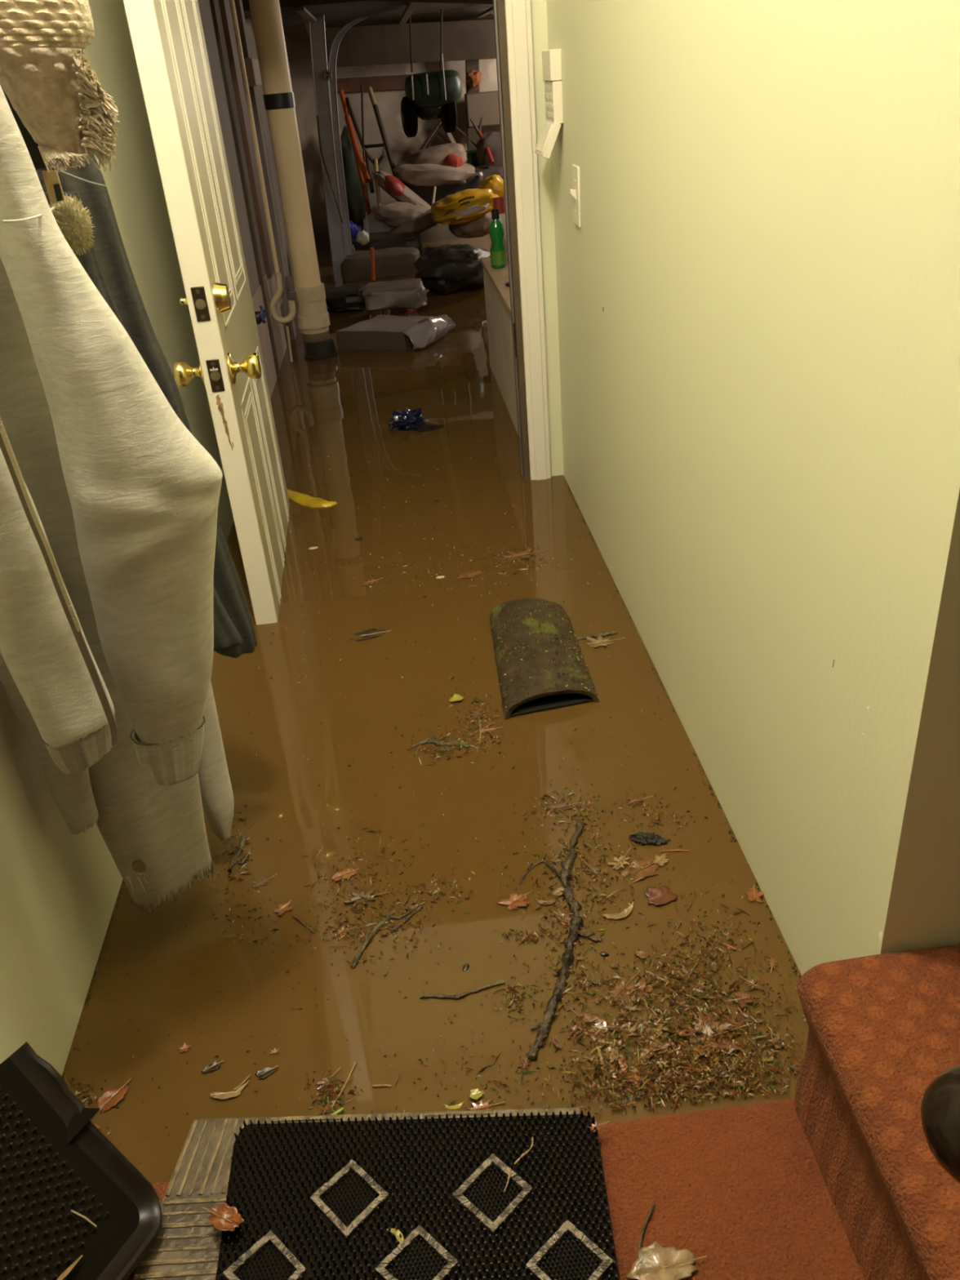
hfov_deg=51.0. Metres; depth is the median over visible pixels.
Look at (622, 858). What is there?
leaf
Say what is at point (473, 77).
rag
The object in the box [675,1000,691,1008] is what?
leaf
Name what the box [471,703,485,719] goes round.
leaf
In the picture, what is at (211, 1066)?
leaf
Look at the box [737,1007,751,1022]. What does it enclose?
leaf
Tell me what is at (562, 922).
leaf
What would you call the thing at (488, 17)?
beam
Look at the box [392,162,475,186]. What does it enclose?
bag
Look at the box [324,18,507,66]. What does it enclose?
roof beam
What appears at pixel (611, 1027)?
leaf
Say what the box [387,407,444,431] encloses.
plastic bag
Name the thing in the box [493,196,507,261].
bottle
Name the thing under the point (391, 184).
bag
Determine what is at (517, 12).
trim
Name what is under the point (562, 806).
leaf
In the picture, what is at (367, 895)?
leaf
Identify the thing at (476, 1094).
leaf
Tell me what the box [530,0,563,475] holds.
wall
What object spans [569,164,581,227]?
light switch
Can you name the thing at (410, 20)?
rope
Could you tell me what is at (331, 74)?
door track
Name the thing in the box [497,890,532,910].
leaf
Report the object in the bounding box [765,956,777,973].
leaf
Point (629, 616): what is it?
floating leaves
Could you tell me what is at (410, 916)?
twig
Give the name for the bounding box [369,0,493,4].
joist
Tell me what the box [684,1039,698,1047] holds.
leaf
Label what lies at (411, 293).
carton
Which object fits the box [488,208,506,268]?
bottle
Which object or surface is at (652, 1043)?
leaf
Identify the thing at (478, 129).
pruning shears
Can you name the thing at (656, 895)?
leaf
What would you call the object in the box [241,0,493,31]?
ceiling
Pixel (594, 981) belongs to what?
leaf
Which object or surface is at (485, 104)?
wall panel
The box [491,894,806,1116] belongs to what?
leaf litter
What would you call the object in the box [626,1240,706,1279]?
leaf
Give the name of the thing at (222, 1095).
leaf
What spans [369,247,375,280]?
stick
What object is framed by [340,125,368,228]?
sack
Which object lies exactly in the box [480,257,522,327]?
ledge
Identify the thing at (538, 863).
twig
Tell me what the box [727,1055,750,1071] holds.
leaf
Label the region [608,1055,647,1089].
leaf
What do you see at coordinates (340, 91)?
rake
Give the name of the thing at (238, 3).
wall post
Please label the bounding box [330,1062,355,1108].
twig
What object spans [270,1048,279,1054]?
leaf
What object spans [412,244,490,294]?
garbage bag
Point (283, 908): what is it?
leaf
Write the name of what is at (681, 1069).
leaf
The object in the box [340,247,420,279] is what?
cardboard box
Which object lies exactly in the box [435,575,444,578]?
chip
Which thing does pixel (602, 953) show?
crumb
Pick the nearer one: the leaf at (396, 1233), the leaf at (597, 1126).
the leaf at (396, 1233)
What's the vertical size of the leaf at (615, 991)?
0.006 m
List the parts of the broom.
handle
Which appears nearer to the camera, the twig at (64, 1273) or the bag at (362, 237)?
the twig at (64, 1273)
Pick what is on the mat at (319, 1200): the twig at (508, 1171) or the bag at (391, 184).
the twig at (508, 1171)
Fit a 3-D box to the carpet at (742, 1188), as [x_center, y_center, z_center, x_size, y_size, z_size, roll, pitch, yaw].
[0.040,1.224,0.291,0.858,0.367,2.102,-6,30,-2]
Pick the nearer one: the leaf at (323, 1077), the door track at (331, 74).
the leaf at (323, 1077)
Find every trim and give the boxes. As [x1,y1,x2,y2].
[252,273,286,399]
[493,0,529,479]
[504,0,551,479]
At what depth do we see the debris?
1.41 m
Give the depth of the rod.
6.40 m
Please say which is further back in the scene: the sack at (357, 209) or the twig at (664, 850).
the sack at (357, 209)
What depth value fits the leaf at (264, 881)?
1.50 m
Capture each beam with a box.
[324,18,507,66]
[326,7,493,26]
[457,15,493,21]
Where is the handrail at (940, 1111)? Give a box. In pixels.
[920,1063,959,1183]
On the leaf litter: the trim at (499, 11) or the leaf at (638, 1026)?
the leaf at (638, 1026)
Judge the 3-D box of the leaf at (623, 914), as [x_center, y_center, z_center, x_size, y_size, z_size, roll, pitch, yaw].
[0.195,0.377,1.385,0.052,0.006,0.019,-16,32,-19]
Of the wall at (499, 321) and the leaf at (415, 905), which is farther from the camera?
the wall at (499, 321)
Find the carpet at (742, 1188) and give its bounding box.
[126,1097,864,1279]
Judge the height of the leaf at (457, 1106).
0.003 m
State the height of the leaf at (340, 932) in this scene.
0.005 m
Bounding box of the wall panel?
[464,90,511,128]
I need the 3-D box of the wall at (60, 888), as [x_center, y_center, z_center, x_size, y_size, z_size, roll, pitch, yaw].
[-0.719,-0.810,1.323,0.107,2.980,6.020,-6,30,-2]
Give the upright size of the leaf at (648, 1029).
0.002 m
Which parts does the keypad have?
key panel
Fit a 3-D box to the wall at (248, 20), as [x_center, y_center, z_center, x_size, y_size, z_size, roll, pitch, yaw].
[-1.269,-3.157,5.504,0.100,2.980,3.630,-6,30,-2]
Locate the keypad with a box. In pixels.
[534,48,563,159]
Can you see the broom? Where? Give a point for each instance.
(370, 90)
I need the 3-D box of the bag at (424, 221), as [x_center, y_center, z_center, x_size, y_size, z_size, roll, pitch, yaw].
[-0.427,-2.677,6.512,0.383,0.189,0.270,-6,30,-2]
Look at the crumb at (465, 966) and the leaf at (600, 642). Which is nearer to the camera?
the crumb at (465, 966)
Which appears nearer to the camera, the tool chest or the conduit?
the conduit
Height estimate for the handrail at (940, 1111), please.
0.119 m
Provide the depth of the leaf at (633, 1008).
1.25 m
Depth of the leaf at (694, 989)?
1.26 m
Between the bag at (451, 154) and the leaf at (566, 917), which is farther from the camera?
the bag at (451, 154)
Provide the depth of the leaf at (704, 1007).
1.24 m
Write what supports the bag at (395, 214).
on the bag at (424, 221)
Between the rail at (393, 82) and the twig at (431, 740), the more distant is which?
the rail at (393, 82)
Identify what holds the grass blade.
on the water
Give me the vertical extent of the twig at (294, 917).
0.004 m
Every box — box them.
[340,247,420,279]
[395,169,483,206]
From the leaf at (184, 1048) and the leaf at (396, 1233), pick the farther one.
the leaf at (184, 1048)
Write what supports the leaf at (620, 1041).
on the leaf litter
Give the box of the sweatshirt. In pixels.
[0,84,222,786]
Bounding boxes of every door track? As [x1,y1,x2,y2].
[308,14,346,280]
[323,15,368,255]
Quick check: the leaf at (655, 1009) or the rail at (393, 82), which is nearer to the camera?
the leaf at (655, 1009)
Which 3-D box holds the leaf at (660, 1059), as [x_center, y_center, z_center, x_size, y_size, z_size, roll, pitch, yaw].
[0.212,0.494,1.175,0.014,0.004,0.014,-6,30,-2]
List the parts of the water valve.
wheel handle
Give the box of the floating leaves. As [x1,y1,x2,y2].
[62,434,801,1164]
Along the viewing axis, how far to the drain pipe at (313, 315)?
3.94 m
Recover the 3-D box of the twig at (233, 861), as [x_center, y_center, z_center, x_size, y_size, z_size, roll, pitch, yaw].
[-0.374,0.330,1.554,0.012,0.012,0.077,0,30,9]
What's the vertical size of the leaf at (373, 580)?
0.005 m
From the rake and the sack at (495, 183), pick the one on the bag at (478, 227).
the sack at (495, 183)
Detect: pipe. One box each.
[248,0,337,360]
[270,272,296,361]
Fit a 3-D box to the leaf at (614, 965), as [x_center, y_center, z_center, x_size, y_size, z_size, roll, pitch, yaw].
[0.175,0.422,1.307,0.012,0.002,0.010,-6,30,-2]
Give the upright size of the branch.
0.020 m
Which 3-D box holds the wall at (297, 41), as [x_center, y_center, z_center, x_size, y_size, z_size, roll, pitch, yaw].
[0.167,-4.249,7.191,3.500,2.980,0.100,-6,30,-2]
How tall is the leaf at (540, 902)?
0.005 m
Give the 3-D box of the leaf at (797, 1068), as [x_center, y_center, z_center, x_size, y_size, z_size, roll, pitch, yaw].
[0.369,0.493,1.155,0.025,0.002,0.008,0,30,8]
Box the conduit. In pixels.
[228,0,279,279]
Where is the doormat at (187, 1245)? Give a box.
[132,1107,579,1279]
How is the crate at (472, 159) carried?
on the box at (425, 193)
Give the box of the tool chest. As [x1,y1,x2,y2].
[351,231,422,253]
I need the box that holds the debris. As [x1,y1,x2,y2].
[66,527,766,1118]
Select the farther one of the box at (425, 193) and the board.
the box at (425, 193)
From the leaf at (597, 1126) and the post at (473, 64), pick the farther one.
the post at (473, 64)
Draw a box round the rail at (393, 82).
[336,74,411,93]
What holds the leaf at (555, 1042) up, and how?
on the water
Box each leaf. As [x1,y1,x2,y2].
[96,1078,131,1113]
[177,1042,191,1053]
[200,1060,223,1073]
[202,1203,244,1231]
[208,1080,248,1099]
[239,848,251,864]
[251,873,277,888]
[254,1065,278,1079]
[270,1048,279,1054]
[273,899,293,915]
[315,1066,341,1092]
[331,867,359,881]
[336,925,357,937]
[343,889,388,907]
[351,628,391,640]
[361,577,382,585]
[386,1228,404,1244]
[408,901,425,911]
[443,1101,464,1109]
[448,693,464,702]
[455,569,484,579]
[466,1098,505,1111]
[469,1088,484,1099]
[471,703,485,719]
[478,726,502,733]
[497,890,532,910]
[502,548,547,560]
[520,1057,531,1070]
[533,897,556,905]
[545,798,581,813]
[552,887,564,896]
[552,1033,562,1048]
[553,911,571,923]
[556,908,569,925]
[566,1024,582,1039]
[569,1008,609,1040]
[575,955,585,960]
[578,856,600,876]
[581,975,590,991]
[583,1056,600,1064]
[585,927,602,941]
[586,635,625,648]
[588,1120,608,1132]
[589,974,603,985]
[596,1038,613,1047]
[601,901,634,919]
[601,1022,622,1031]
[604,970,639,1004]
[604,1038,619,1063]
[607,847,631,869]
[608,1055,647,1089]
[610,961,619,968]
[614,1040,626,1048]
[618,1008,627,1016]
[619,856,666,883]
[619,991,640,1010]
[620,1088,626,1096]
[622,1004,641,1011]
[622,1022,635,1031]
[626,795,653,806]
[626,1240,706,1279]
[628,1022,648,1035]
[631,980,657,995]
[634,951,646,959]
[639,1047,655,1059]
[644,885,677,905]
[644,1031,662,1048]
[645,1008,667,1037]
[645,1027,652,1033]
[647,1013,657,1020]
[652,1041,673,1053]
[653,852,668,866]
[653,1008,662,1013]
[655,1057,668,1067]
[662,1069,670,1075]
[666,995,684,1013]
[667,1042,685,1055]
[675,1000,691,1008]
[677,1011,751,1062]
[678,1056,690,1079]
[681,957,699,983]
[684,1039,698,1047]
[691,987,714,999]
[693,1026,702,1032]
[697,981,705,989]
[699,1004,706,1013]
[715,1070,735,1079]
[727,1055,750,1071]
[728,991,755,1008]
[735,1007,748,1026]
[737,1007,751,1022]
[739,975,759,989]
[745,884,764,902]
[748,1035,755,1044]
[752,1017,763,1022]
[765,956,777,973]
[768,1026,785,1048]
[772,1033,780,1048]
[790,1066,799,1071]
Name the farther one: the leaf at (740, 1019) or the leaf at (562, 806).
the leaf at (562, 806)
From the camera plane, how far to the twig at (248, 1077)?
1.20 m
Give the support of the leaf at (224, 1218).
on the mat at (319, 1200)
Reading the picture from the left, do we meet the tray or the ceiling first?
the tray
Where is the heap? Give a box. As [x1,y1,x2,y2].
[474,165,502,179]
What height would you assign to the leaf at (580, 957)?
0.002 m
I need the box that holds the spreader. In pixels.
[400,53,462,137]
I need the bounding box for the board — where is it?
[218,0,275,278]
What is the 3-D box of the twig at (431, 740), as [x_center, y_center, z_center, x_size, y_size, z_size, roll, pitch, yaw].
[-0.068,0.183,1.766,0.104,0.013,0.025,0,30,9]
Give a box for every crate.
[324,283,365,311]
[466,149,477,167]
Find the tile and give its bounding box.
[489,598,599,719]
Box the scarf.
[0,0,119,172]
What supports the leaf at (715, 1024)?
on the water
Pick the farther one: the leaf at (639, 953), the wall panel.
the wall panel
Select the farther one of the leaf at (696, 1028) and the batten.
the batten
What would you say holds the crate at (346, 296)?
on the water
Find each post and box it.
[234,0,296,339]
[465,59,479,151]
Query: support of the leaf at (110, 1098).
on the water
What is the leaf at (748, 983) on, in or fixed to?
on the leaf litter
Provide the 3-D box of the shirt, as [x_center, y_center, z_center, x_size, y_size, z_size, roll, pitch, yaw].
[-0.468,-0.028,1.169,0.084,0.974,0.207,18,37,35]
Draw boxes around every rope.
[408,16,413,72]
[440,8,442,70]
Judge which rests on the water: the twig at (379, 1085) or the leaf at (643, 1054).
the twig at (379, 1085)
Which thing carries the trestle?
on the water
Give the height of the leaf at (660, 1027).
0.006 m
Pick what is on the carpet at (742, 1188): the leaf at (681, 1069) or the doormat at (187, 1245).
the doormat at (187, 1245)
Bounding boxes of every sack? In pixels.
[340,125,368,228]
[430,188,498,225]
[477,174,504,213]
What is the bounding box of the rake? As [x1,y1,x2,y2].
[337,82,371,216]
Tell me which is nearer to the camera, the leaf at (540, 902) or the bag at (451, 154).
the leaf at (540, 902)
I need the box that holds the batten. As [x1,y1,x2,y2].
[209,0,279,377]
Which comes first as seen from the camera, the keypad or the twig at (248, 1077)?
the twig at (248, 1077)
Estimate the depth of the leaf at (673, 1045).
1.19 m
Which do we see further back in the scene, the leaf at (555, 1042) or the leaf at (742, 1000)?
the leaf at (742, 1000)
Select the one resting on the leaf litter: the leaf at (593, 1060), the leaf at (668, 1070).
the leaf at (668, 1070)
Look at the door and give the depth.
1.99 m
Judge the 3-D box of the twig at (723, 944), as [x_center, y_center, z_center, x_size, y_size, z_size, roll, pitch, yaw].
[0.326,0.402,1.322,0.025,0.004,0.004,16,36,32]
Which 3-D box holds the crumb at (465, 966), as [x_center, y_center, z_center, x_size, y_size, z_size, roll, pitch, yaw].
[-0.019,0.432,1.325,0.008,0.007,0.013,8,32,21]
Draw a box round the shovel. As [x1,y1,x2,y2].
[363,142,393,233]
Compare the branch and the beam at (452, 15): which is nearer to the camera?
the branch
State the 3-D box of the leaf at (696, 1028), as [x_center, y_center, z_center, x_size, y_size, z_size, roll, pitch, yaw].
[0.263,0.469,1.211,0.012,0.002,0.008,-6,30,-2]
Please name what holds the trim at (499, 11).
attached to the wall at (538, 7)
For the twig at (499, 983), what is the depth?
1.29 m
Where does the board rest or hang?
attached to the wall at (60, 888)
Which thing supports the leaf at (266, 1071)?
on the water
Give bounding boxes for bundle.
[475,131,514,175]
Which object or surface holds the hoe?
on the rake
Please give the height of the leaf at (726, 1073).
0.005 m
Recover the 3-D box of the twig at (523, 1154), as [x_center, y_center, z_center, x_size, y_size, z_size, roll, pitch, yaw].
[0.048,0.542,1.065,0.006,0.003,0.036,17,36,33]
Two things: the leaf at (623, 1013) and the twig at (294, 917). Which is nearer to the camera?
the leaf at (623, 1013)
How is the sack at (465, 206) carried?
on the bag at (478, 227)
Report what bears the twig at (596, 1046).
on the water
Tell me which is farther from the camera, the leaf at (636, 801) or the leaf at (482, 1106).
the leaf at (636, 801)
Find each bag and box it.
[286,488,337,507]
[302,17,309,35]
[349,220,368,245]
[371,201,437,229]
[372,169,439,226]
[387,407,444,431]
[389,208,436,234]
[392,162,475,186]
[406,142,467,167]
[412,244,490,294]
[448,211,492,238]
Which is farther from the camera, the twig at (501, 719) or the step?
the twig at (501, 719)
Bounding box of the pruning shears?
[470,117,494,164]
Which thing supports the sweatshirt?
hanging from the wall at (60, 888)
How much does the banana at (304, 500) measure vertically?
0.025 m
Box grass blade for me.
[330,1106,343,1115]
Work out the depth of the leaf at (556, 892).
1.43 m
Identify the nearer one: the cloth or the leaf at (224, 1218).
the leaf at (224, 1218)
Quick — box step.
[795,944,959,1279]
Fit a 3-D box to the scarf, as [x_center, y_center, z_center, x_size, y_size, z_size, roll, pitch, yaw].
[-0.401,-0.535,0.875,0.133,0.243,0.122,-18,32,-21]
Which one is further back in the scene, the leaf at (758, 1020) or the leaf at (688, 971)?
the leaf at (688, 971)
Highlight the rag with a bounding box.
[466,69,481,89]
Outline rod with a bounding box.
[431,186,435,204]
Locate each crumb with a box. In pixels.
[462,963,469,971]
[600,951,608,956]
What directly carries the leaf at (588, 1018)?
on the water
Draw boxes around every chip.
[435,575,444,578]
[628,831,668,845]
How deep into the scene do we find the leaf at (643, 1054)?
1.19 m
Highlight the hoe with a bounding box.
[344,115,370,182]
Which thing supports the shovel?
in the water
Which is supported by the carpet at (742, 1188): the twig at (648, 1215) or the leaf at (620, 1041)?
the twig at (648, 1215)
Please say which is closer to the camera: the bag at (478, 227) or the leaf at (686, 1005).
the leaf at (686, 1005)
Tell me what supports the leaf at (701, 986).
on the leaf litter
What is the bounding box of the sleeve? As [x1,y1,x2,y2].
[0,416,118,774]
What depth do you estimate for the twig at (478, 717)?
1.78 m
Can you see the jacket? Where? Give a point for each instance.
(107, 264)
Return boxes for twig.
[57,1254,82,1279]
[227,835,248,872]
[233,1075,250,1090]
[292,915,315,933]
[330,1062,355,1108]
[350,905,419,968]
[373,1084,391,1087]
[390,905,422,932]
[411,737,470,749]
[419,979,505,999]
[471,719,502,733]
[476,717,480,752]
[503,1168,510,1191]
[513,1137,533,1164]
[519,860,543,884]
[576,631,617,640]
[592,1038,604,1074]
[636,1203,655,1259]
[660,849,689,852]
[719,942,737,950]
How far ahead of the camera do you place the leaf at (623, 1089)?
1.15 m
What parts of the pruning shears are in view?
shear blade, shear blade, handle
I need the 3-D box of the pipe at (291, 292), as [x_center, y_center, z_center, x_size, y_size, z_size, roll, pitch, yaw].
[-0.796,-1.313,4.109,0.125,0.353,0.042,-6,30,-2]
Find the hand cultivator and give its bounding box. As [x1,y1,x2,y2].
[360,84,364,162]
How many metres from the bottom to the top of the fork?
0.585 m
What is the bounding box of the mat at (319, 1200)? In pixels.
[215,1110,619,1279]
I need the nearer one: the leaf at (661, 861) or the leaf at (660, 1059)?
the leaf at (660, 1059)
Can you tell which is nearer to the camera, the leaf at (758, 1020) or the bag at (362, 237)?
the leaf at (758, 1020)
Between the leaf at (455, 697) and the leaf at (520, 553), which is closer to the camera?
the leaf at (455, 697)
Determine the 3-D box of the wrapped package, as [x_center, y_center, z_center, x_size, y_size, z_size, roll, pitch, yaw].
[-0.358,-1.327,4.405,0.449,0.164,0.300,9,32,22]
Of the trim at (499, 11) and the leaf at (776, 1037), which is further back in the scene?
the trim at (499, 11)
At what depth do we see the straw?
0.97 m
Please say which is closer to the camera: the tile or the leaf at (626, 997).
the leaf at (626, 997)
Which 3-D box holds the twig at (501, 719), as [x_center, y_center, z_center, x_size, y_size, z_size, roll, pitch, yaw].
[0.010,0.156,1.801,0.072,0.002,0.003,-23,34,-29]
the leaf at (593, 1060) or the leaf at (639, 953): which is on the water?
the leaf at (593, 1060)
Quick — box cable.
[316,115,342,223]
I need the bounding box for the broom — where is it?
[367,86,397,177]
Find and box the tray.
[0,1041,162,1279]
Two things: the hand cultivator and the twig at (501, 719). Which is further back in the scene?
the hand cultivator
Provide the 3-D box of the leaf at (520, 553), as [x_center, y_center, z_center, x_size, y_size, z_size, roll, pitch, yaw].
[0.108,-0.203,2.413,0.116,0.011,0.057,-6,30,-2]
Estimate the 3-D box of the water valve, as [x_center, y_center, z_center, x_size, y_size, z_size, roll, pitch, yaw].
[-0.738,-1.062,3.303,0.057,0.060,0.100,15,35,31]
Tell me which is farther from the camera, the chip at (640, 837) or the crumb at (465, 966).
the chip at (640, 837)
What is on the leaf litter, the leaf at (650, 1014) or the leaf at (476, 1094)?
the leaf at (650, 1014)
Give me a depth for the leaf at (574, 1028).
1.23 m
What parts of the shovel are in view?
handle, blade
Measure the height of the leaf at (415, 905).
0.004 m
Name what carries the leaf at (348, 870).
on the water
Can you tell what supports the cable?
hanging from the door track at (317, 28)
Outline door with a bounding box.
[123,0,289,625]
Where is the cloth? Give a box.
[198,681,234,840]
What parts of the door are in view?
knob, panel moulding, latch plate, panel moulding, latch plate, knob, panel moulding, panel moulding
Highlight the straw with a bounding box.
[71,1209,97,1226]
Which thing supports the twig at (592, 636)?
on the water
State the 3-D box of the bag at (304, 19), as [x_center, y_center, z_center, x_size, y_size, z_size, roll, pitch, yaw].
[-0.940,-3.470,5.554,0.092,0.236,0.108,-6,30,-2]
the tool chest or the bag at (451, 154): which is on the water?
the tool chest
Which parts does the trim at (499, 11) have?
strike plate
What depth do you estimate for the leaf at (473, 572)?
2.35 m
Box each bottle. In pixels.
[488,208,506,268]
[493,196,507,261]
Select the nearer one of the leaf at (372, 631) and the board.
the leaf at (372, 631)
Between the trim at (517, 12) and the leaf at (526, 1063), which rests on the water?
the leaf at (526, 1063)
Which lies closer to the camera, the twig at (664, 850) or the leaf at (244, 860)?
the twig at (664, 850)
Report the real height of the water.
0.001 m
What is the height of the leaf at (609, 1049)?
0.007 m
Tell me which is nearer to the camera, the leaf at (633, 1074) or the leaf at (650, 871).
the leaf at (633, 1074)
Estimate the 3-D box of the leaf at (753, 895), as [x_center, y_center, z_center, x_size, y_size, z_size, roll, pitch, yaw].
[0.382,0.353,1.398,0.025,0.004,0.034,7,32,20]
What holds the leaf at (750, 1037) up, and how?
on the leaf litter
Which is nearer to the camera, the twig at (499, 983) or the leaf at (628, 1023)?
the leaf at (628, 1023)
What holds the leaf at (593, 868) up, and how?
on the water
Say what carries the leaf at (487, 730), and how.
on the water
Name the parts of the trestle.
leg, leg, leg, leg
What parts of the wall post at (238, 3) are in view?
pipe bracket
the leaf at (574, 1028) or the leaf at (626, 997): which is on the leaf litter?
the leaf at (626, 997)
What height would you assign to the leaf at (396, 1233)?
0.003 m
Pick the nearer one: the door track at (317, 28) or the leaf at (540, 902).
the leaf at (540, 902)
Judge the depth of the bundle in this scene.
6.79 m
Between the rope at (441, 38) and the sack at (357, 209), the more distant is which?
the sack at (357, 209)
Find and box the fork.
[345,97,374,193]
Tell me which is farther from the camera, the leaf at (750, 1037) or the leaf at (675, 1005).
the leaf at (675, 1005)
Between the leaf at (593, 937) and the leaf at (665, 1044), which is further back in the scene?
the leaf at (593, 937)
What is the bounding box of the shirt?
[0,256,214,914]
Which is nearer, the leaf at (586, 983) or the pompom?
the pompom
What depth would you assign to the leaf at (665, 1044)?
1.19 m
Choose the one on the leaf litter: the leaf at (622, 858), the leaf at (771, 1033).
the leaf at (771, 1033)
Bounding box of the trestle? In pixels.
[418,120,476,150]
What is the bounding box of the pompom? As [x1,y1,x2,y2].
[50,192,95,255]
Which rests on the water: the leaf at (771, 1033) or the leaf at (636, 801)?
the leaf at (636, 801)
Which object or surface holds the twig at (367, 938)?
on the water
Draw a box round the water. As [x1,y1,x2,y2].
[62,219,808,1183]
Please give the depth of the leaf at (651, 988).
1.27 m
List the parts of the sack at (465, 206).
panel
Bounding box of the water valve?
[254,305,266,324]
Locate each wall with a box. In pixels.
[0,0,266,1075]
[244,15,293,306]
[283,7,515,235]
[483,267,529,462]
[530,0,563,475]
[546,0,959,975]
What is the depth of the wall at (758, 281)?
1.12 m
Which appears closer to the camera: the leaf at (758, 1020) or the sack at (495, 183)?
the leaf at (758, 1020)
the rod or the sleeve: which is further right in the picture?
the rod
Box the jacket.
[35,151,257,657]
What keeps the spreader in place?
hanging from the rope at (441, 38)
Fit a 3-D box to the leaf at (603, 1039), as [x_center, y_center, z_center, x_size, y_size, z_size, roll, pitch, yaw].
[0.150,0.482,1.205,0.023,0.005,0.015,-6,30,-2]
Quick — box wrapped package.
[336,314,455,351]
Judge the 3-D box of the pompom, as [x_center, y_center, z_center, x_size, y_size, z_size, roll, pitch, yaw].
[-0.418,-0.425,1.030,0.043,0.060,0.034,-2,30,5]
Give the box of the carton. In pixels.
[362,278,426,311]
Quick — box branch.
[525,820,595,1061]

